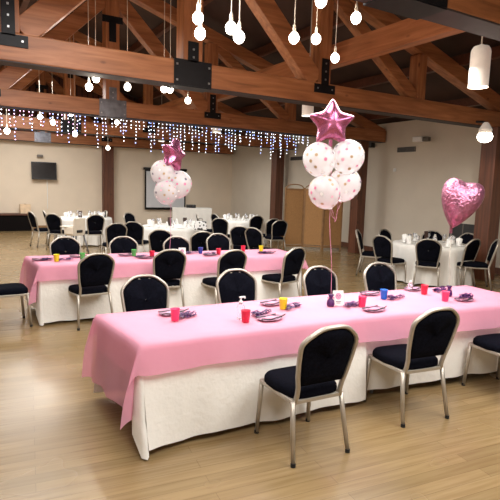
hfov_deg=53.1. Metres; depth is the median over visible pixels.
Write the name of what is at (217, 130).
pendant
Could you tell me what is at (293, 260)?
banquet chair
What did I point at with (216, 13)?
ceiling
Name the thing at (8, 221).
bench
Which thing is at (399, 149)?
air vent
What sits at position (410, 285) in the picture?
squeeze bottle
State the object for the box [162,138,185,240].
star balloon
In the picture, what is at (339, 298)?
table card
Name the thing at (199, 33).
pendant bulb
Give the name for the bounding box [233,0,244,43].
pendant bulb
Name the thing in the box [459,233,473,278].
banquet chair
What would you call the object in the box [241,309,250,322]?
cup
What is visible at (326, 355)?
banquet chair
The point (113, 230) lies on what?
banquet chair
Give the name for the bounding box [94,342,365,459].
tablecloth
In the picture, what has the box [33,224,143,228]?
baseboard
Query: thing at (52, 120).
pendant bulb
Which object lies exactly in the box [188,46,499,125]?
roof purlin
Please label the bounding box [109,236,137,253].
banquet chair
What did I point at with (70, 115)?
pendant bulb
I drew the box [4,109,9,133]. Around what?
pendant bulb
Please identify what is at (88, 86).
pendant bulb
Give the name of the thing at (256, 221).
banquet chair
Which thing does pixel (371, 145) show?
wall speaker
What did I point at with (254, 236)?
banquet chair
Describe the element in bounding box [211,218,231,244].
banquet chair
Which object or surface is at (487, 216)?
pillar
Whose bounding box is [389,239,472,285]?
tablecloth
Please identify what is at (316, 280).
banquet chair
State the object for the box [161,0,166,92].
pendant bulb
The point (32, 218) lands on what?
banquet chair
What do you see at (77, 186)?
wall
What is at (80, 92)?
wall
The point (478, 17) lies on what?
roof truss
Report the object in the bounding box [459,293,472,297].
ribbon curls
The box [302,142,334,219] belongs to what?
balloon
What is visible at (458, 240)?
folded napkin
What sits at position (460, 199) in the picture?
heart balloon
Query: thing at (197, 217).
banquet chair
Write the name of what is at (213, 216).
banquet chair
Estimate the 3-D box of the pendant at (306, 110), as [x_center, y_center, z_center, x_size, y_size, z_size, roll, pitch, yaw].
[0.998,-3.394,8.230,0.195,2.317,0.195,2,7,0]
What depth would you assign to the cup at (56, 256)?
6.43 m
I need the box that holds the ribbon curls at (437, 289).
[432,286,445,291]
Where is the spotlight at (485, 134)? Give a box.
[476,121,492,142]
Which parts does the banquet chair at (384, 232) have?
backrest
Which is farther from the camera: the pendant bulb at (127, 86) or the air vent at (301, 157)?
the air vent at (301, 157)
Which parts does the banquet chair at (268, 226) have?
backrest, frame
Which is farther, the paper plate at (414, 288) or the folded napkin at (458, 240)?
the folded napkin at (458, 240)
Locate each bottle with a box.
[236,296,245,319]
[407,280,412,290]
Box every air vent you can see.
[290,156,302,160]
[397,146,415,151]
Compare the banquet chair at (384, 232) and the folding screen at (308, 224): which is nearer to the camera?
the banquet chair at (384, 232)
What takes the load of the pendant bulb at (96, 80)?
hanging from the ceiling
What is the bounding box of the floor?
[0,231,499,499]
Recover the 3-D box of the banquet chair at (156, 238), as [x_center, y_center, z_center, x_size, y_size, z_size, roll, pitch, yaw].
[-1.701,0.045,9.631,0.486,0.946,0.614,1,7,-5]
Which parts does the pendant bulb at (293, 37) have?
bulb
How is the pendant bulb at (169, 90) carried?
hanging from the ceiling
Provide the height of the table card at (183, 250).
0.140 m
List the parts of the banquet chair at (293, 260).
seat, seat frame, leg, frame, backrest, leg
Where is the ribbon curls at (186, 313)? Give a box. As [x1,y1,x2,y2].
[179,311,196,317]
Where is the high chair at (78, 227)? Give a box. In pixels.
[60,218,89,253]
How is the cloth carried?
on the buffet table
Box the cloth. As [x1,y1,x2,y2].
[172,207,211,228]
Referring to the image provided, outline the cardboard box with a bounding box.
[19,204,30,212]
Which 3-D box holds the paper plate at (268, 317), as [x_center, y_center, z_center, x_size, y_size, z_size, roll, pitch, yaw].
[0.171,0.534,3.985,0.273,0.021,0.172,-5,10,-41]
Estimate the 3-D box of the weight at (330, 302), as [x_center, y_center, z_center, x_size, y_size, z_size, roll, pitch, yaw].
[0.722,0.449,4.468,0.072,0.105,0.072,-1,8,-17]
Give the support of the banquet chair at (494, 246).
on the floor
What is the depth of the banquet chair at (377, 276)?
5.87 m
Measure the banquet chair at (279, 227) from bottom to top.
0.946 m
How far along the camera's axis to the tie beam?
6.97 m
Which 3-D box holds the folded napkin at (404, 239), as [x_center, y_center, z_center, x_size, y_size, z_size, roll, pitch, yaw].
[3.202,-0.257,10.338,0.102,0.160,0.102,-1,8,-17]
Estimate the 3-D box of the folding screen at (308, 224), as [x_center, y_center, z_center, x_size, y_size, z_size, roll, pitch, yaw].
[1.830,-0.944,14.446,1.694,1.884,0.174,2,7,0]
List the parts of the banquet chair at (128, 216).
backrest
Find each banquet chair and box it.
[0,283,32,326]
[28,211,54,247]
[42,210,50,244]
[45,213,71,248]
[49,236,80,254]
[68,253,114,330]
[83,214,104,250]
[101,223,127,252]
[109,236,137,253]
[120,274,168,311]
[123,212,135,223]
[125,221,149,252]
[148,229,172,251]
[153,249,186,306]
[163,236,189,250]
[190,231,210,250]
[196,213,212,232]
[201,249,246,303]
[206,233,230,250]
[211,213,218,222]
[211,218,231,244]
[216,268,256,303]
[230,226,252,249]
[245,227,272,249]
[249,215,263,230]
[254,324,358,467]
[261,247,305,297]
[263,218,278,247]
[263,220,287,250]
[302,265,337,295]
[355,229,379,274]
[363,262,396,290]
[363,307,459,427]
[372,235,406,283]
[378,229,391,240]
[413,239,441,286]
[421,230,443,240]
[456,239,480,286]
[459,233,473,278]
[461,333,499,385]
[462,239,499,290]
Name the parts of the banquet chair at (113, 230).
backrest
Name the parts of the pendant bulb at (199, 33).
bulb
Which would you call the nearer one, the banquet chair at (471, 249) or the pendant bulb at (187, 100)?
the pendant bulb at (187, 100)
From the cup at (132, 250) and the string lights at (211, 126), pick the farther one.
the string lights at (211, 126)
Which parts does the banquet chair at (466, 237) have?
backrest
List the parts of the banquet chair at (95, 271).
leg, seat, seat frame, frame, backrest, leg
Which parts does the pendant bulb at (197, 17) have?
bulb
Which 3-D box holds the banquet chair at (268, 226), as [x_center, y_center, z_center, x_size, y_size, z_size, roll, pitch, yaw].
[0.526,-0.413,13.694,0.486,0.946,0.614,-2,8,-24]
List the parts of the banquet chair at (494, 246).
leg, seat, seat frame, leg, leg, backrest, frame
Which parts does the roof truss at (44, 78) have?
king post, steel plate, post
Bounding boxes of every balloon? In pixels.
[150,160,174,183]
[154,180,177,204]
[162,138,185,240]
[170,171,191,205]
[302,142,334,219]
[308,175,340,217]
[309,99,353,285]
[332,171,360,218]
[333,139,364,220]
[441,178,484,285]
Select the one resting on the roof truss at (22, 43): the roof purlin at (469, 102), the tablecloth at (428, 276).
the roof purlin at (469, 102)
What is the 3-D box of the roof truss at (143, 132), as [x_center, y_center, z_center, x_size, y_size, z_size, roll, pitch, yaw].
[-4.918,-4.587,13.620,15.100,2.764,0.285,-3,9,-30]
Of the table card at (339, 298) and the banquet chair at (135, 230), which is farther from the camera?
the banquet chair at (135, 230)
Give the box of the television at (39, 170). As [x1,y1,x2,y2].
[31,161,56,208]
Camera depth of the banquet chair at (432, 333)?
3.85 m
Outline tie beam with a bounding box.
[119,18,465,125]
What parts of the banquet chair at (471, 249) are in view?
leg, frame, backrest, leg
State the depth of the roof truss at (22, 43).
7.26 m
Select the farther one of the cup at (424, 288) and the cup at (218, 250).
the cup at (218, 250)
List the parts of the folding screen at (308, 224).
panel, panel, panel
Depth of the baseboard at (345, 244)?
14.65 m
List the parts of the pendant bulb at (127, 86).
bulb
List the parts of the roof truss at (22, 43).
post, steel plate, king post, post, short post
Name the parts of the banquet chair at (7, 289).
seat, seat frame, leg, leg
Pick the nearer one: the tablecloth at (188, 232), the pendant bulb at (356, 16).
the pendant bulb at (356, 16)
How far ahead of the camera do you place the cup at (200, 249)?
7.58 m
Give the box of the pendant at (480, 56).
[468,36,491,88]
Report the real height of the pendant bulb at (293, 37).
2.836 m
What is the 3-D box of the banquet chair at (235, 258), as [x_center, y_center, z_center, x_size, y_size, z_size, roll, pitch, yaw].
[-0.371,0.425,6.992,0.486,0.946,0.614,-3,9,-34]
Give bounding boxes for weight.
[327,294,334,306]
[446,285,451,296]
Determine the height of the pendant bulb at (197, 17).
2.563 m
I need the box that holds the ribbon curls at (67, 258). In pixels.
[59,257,71,260]
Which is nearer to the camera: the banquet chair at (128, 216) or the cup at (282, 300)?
the cup at (282, 300)
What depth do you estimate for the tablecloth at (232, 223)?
14.77 m
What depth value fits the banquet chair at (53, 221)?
12.84 m
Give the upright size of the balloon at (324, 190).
0.404 m
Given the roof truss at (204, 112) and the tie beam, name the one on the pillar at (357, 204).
the roof truss at (204, 112)
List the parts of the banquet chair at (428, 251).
leg, seat, seat frame, backrest, frame, leg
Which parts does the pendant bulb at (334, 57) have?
bulb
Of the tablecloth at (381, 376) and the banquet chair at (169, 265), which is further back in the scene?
the banquet chair at (169, 265)
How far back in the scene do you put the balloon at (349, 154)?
4.22 m
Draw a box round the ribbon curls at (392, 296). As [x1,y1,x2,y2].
[387,294,404,299]
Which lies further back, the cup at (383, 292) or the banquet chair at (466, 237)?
the banquet chair at (466, 237)
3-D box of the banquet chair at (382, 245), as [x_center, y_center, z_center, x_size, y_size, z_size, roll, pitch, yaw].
[2.672,0.173,9.653,0.614,0.946,0.486,-4,9,-39]
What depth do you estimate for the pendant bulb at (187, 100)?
8.35 m
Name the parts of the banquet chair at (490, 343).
leg, seat frame, seat, leg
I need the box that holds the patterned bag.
[194,218,206,229]
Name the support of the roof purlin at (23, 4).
on the roof truss at (204, 112)
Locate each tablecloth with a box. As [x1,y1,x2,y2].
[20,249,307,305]
[25,275,183,325]
[53,216,111,245]
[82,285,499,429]
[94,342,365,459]
[138,224,203,252]
[184,269,301,306]
[226,218,266,243]
[366,327,499,389]
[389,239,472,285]
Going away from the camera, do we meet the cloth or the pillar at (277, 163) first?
the pillar at (277, 163)
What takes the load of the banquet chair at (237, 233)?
on the floor
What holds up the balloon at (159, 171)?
attached to the star balloon at (173, 154)
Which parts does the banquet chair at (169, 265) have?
backrest, frame, seat, leg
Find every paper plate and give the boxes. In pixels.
[158,308,188,315]
[256,313,285,320]
[260,299,278,305]
[360,290,379,294]
[362,305,386,311]
[404,286,420,290]
[454,297,473,301]
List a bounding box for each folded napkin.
[402,234,407,241]
[406,236,411,243]
[445,239,450,246]
[456,238,462,244]
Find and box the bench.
[0,213,31,230]
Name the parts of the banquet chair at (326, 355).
leg, leg, seat, seat frame, leg, frame, backrest, leg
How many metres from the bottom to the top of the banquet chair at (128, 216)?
0.946 m
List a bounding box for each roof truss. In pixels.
[0,0,385,142]
[0,0,499,127]
[0,29,295,149]
[0,66,232,154]
[355,0,499,40]
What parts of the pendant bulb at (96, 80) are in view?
bulb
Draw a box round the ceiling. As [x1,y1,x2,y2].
[26,0,499,137]
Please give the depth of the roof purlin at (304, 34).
11.07 m
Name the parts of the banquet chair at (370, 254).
leg, frame, backrest, seat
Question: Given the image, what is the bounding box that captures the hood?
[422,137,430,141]
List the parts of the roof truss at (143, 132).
king post, steel plate, post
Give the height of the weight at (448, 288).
0.105 m
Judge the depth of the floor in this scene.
3.54 m
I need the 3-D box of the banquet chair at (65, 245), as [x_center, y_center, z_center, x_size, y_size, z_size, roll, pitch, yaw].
[-2.720,0.299,7.424,0.486,0.946,0.614,-2,8,-24]
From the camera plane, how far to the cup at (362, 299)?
4.46 m
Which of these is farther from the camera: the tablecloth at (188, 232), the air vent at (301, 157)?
the air vent at (301, 157)
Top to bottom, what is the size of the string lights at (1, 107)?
0.658 m
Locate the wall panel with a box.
[449,223,473,241]
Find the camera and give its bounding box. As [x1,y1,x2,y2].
[412,136,430,141]
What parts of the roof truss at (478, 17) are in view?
steel plate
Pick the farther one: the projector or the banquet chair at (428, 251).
the projector
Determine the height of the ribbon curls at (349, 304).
0.028 m
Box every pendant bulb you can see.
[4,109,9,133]
[51,87,54,124]
[69,14,71,116]
[73,34,76,136]
[85,12,92,90]
[92,0,99,82]
[124,0,130,90]
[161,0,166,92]
[167,1,172,92]
[185,92,190,103]
[192,0,203,24]
[194,0,205,39]
[225,0,236,34]
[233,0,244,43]
[289,0,298,43]
[311,7,320,44]
[315,0,326,7]
[331,0,338,62]
[351,1,360,23]
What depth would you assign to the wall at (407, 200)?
13.64 m
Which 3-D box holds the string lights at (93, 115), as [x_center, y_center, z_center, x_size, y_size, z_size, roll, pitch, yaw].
[-2.028,-2.379,10.494,2.550,0.661,0.074,-3,9,-30]
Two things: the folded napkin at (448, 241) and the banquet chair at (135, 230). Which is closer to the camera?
the folded napkin at (448, 241)
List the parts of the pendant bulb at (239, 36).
bulb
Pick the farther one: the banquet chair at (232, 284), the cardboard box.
the cardboard box
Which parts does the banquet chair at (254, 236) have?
backrest, frame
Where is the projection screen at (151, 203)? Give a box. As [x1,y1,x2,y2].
[143,167,186,209]
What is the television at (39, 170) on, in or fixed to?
attached to the wall at (77, 186)
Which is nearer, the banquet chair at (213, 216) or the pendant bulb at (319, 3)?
the pendant bulb at (319, 3)
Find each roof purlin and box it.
[0,0,29,67]
[90,0,212,82]
[137,15,344,103]
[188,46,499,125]
[229,93,499,135]
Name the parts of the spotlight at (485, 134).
bulb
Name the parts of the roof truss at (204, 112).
king post, steel plate, post, short post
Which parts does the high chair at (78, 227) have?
panel, backrest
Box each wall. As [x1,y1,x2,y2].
[0,65,211,144]
[0,140,231,224]
[231,120,499,267]
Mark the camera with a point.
(419, 138)
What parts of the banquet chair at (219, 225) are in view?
backrest, frame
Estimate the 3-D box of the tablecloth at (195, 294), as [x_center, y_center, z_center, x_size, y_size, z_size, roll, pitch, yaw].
[-0.221,0.421,7.764,1.942,0.713,0.934,-2,8,-25]
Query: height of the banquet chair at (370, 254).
0.946 m
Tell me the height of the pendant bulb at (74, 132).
3.122 m
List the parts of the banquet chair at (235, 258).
seat, backrest, frame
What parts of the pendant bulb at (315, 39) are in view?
bulb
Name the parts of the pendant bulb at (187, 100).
bulb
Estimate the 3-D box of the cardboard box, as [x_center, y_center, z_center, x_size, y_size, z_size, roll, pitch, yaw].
[-7.875,-1.451,17.517,0.340,0.327,0.260,-3,9,-30]
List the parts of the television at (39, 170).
casing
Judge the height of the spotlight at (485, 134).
0.400 m
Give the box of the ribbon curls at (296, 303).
[286,302,301,309]
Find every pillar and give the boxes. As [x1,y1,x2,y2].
[102,146,113,222]
[269,149,284,219]
[348,141,368,253]
[473,127,499,280]
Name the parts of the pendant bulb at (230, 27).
bulb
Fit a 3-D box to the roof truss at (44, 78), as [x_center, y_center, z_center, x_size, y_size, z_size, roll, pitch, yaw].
[-7.247,-5.142,17.372,15.100,2.764,0.285,-3,9,-30]
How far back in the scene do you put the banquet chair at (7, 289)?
6.08 m
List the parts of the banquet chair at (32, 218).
backrest, frame, seat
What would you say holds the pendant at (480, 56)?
hanging from the ceiling
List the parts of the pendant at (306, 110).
lamp shade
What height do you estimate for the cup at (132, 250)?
0.094 m
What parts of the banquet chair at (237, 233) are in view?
backrest, seat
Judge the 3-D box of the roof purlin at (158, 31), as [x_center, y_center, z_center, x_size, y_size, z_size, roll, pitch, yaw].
[-0.176,-4.786,8.672,0.120,0.180,22.500,-3,9,-30]
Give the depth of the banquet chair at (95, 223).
12.95 m
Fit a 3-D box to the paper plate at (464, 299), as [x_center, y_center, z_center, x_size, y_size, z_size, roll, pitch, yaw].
[2.104,0.474,4.898,0.273,0.021,0.172,-5,10,-44]
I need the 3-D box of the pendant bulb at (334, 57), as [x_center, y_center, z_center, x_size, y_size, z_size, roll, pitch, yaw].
[1.033,-3.407,5.726,0.100,2.434,0.100,2,7,0]
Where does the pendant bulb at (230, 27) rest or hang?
hanging from the ceiling
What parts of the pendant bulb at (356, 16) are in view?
bulb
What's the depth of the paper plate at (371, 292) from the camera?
5.03 m
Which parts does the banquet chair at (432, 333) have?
leg, leg, seat, seat frame, leg, frame, backrest, leg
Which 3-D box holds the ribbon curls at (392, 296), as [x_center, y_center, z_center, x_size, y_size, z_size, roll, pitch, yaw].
[1.417,0.452,4.862,0.255,0.028,0.109,-3,9,-33]
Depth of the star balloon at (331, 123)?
4.21 m
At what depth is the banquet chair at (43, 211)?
13.79 m
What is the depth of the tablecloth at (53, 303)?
6.36 m
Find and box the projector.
[186,204,195,207]
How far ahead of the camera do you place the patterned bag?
11.50 m
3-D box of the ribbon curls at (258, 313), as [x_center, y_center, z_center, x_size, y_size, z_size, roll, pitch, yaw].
[0.095,0.510,4.104,0.109,0.028,0.255,8,10,39]
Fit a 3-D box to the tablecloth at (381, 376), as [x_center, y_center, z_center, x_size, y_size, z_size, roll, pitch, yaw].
[1.745,0.820,5.004,2.051,0.680,0.824,-1,8,-23]
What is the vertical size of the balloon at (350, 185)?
0.482 m
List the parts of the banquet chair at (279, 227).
seat, frame, backrest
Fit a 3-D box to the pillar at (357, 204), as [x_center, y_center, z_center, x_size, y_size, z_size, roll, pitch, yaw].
[3.022,-1.461,13.975,0.300,3.100,0.300,-3,9,-30]
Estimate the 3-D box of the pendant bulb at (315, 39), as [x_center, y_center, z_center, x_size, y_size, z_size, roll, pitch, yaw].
[0.728,-3.440,5.073,0.100,2.598,0.100,2,7,0]
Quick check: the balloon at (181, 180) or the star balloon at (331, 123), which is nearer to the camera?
the star balloon at (331, 123)
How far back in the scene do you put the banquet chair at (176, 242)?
8.14 m
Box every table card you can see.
[179,248,185,254]
[332,290,343,305]
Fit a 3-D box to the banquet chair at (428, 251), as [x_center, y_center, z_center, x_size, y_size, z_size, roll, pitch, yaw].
[3.321,0.233,9.336,0.486,0.946,0.614,5,8,22]
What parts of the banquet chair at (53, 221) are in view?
backrest, frame, seat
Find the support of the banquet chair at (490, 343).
on the floor
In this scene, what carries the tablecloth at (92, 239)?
on the round table
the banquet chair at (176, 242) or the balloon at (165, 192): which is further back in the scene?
the banquet chair at (176, 242)
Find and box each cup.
[53,254,58,261]
[131,249,136,255]
[170,307,179,320]
[198,247,202,253]
[216,248,220,254]
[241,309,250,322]
[279,297,287,309]
[358,295,366,306]
[380,289,387,299]
[421,284,428,294]
[442,291,449,301]
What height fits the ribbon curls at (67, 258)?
0.028 m
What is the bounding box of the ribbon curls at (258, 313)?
[251,309,271,316]
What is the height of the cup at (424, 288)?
0.094 m
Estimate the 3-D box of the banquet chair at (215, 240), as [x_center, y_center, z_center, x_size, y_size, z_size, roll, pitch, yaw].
[-0.476,0.206,8.667,0.486,0.946,0.614,-2,8,-24]
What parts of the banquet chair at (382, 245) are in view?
backrest, frame, seat frame, seat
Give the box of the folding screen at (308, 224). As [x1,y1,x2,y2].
[283,184,342,249]
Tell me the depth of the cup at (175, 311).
3.82 m
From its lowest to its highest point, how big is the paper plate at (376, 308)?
0.021 m
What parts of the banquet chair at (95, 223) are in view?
seat, frame, backrest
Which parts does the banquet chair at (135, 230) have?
backrest, frame, seat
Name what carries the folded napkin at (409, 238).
on the tablecloth at (428, 276)
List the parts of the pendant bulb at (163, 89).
bulb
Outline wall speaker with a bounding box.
[369,142,374,147]
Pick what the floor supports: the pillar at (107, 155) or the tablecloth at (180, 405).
the pillar at (107, 155)
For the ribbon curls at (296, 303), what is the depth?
4.36 m
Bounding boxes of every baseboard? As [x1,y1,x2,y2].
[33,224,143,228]
[341,242,499,274]
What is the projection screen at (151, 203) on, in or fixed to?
attached to the wall at (77, 186)
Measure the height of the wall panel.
1.000 m
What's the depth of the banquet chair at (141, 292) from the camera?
4.64 m
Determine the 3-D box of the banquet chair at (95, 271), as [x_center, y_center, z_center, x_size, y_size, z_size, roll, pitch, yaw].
[-2.003,0.467,6.288,0.486,0.946,0.614,-4,9,-36]
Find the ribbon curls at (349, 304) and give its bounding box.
[343,301,358,306]
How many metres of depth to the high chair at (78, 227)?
11.82 m
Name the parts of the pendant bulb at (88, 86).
bulb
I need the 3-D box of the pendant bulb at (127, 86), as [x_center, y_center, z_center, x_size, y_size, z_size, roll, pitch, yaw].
[-1.788,-3.733,7.291,0.100,2.739,0.100,2,7,0]

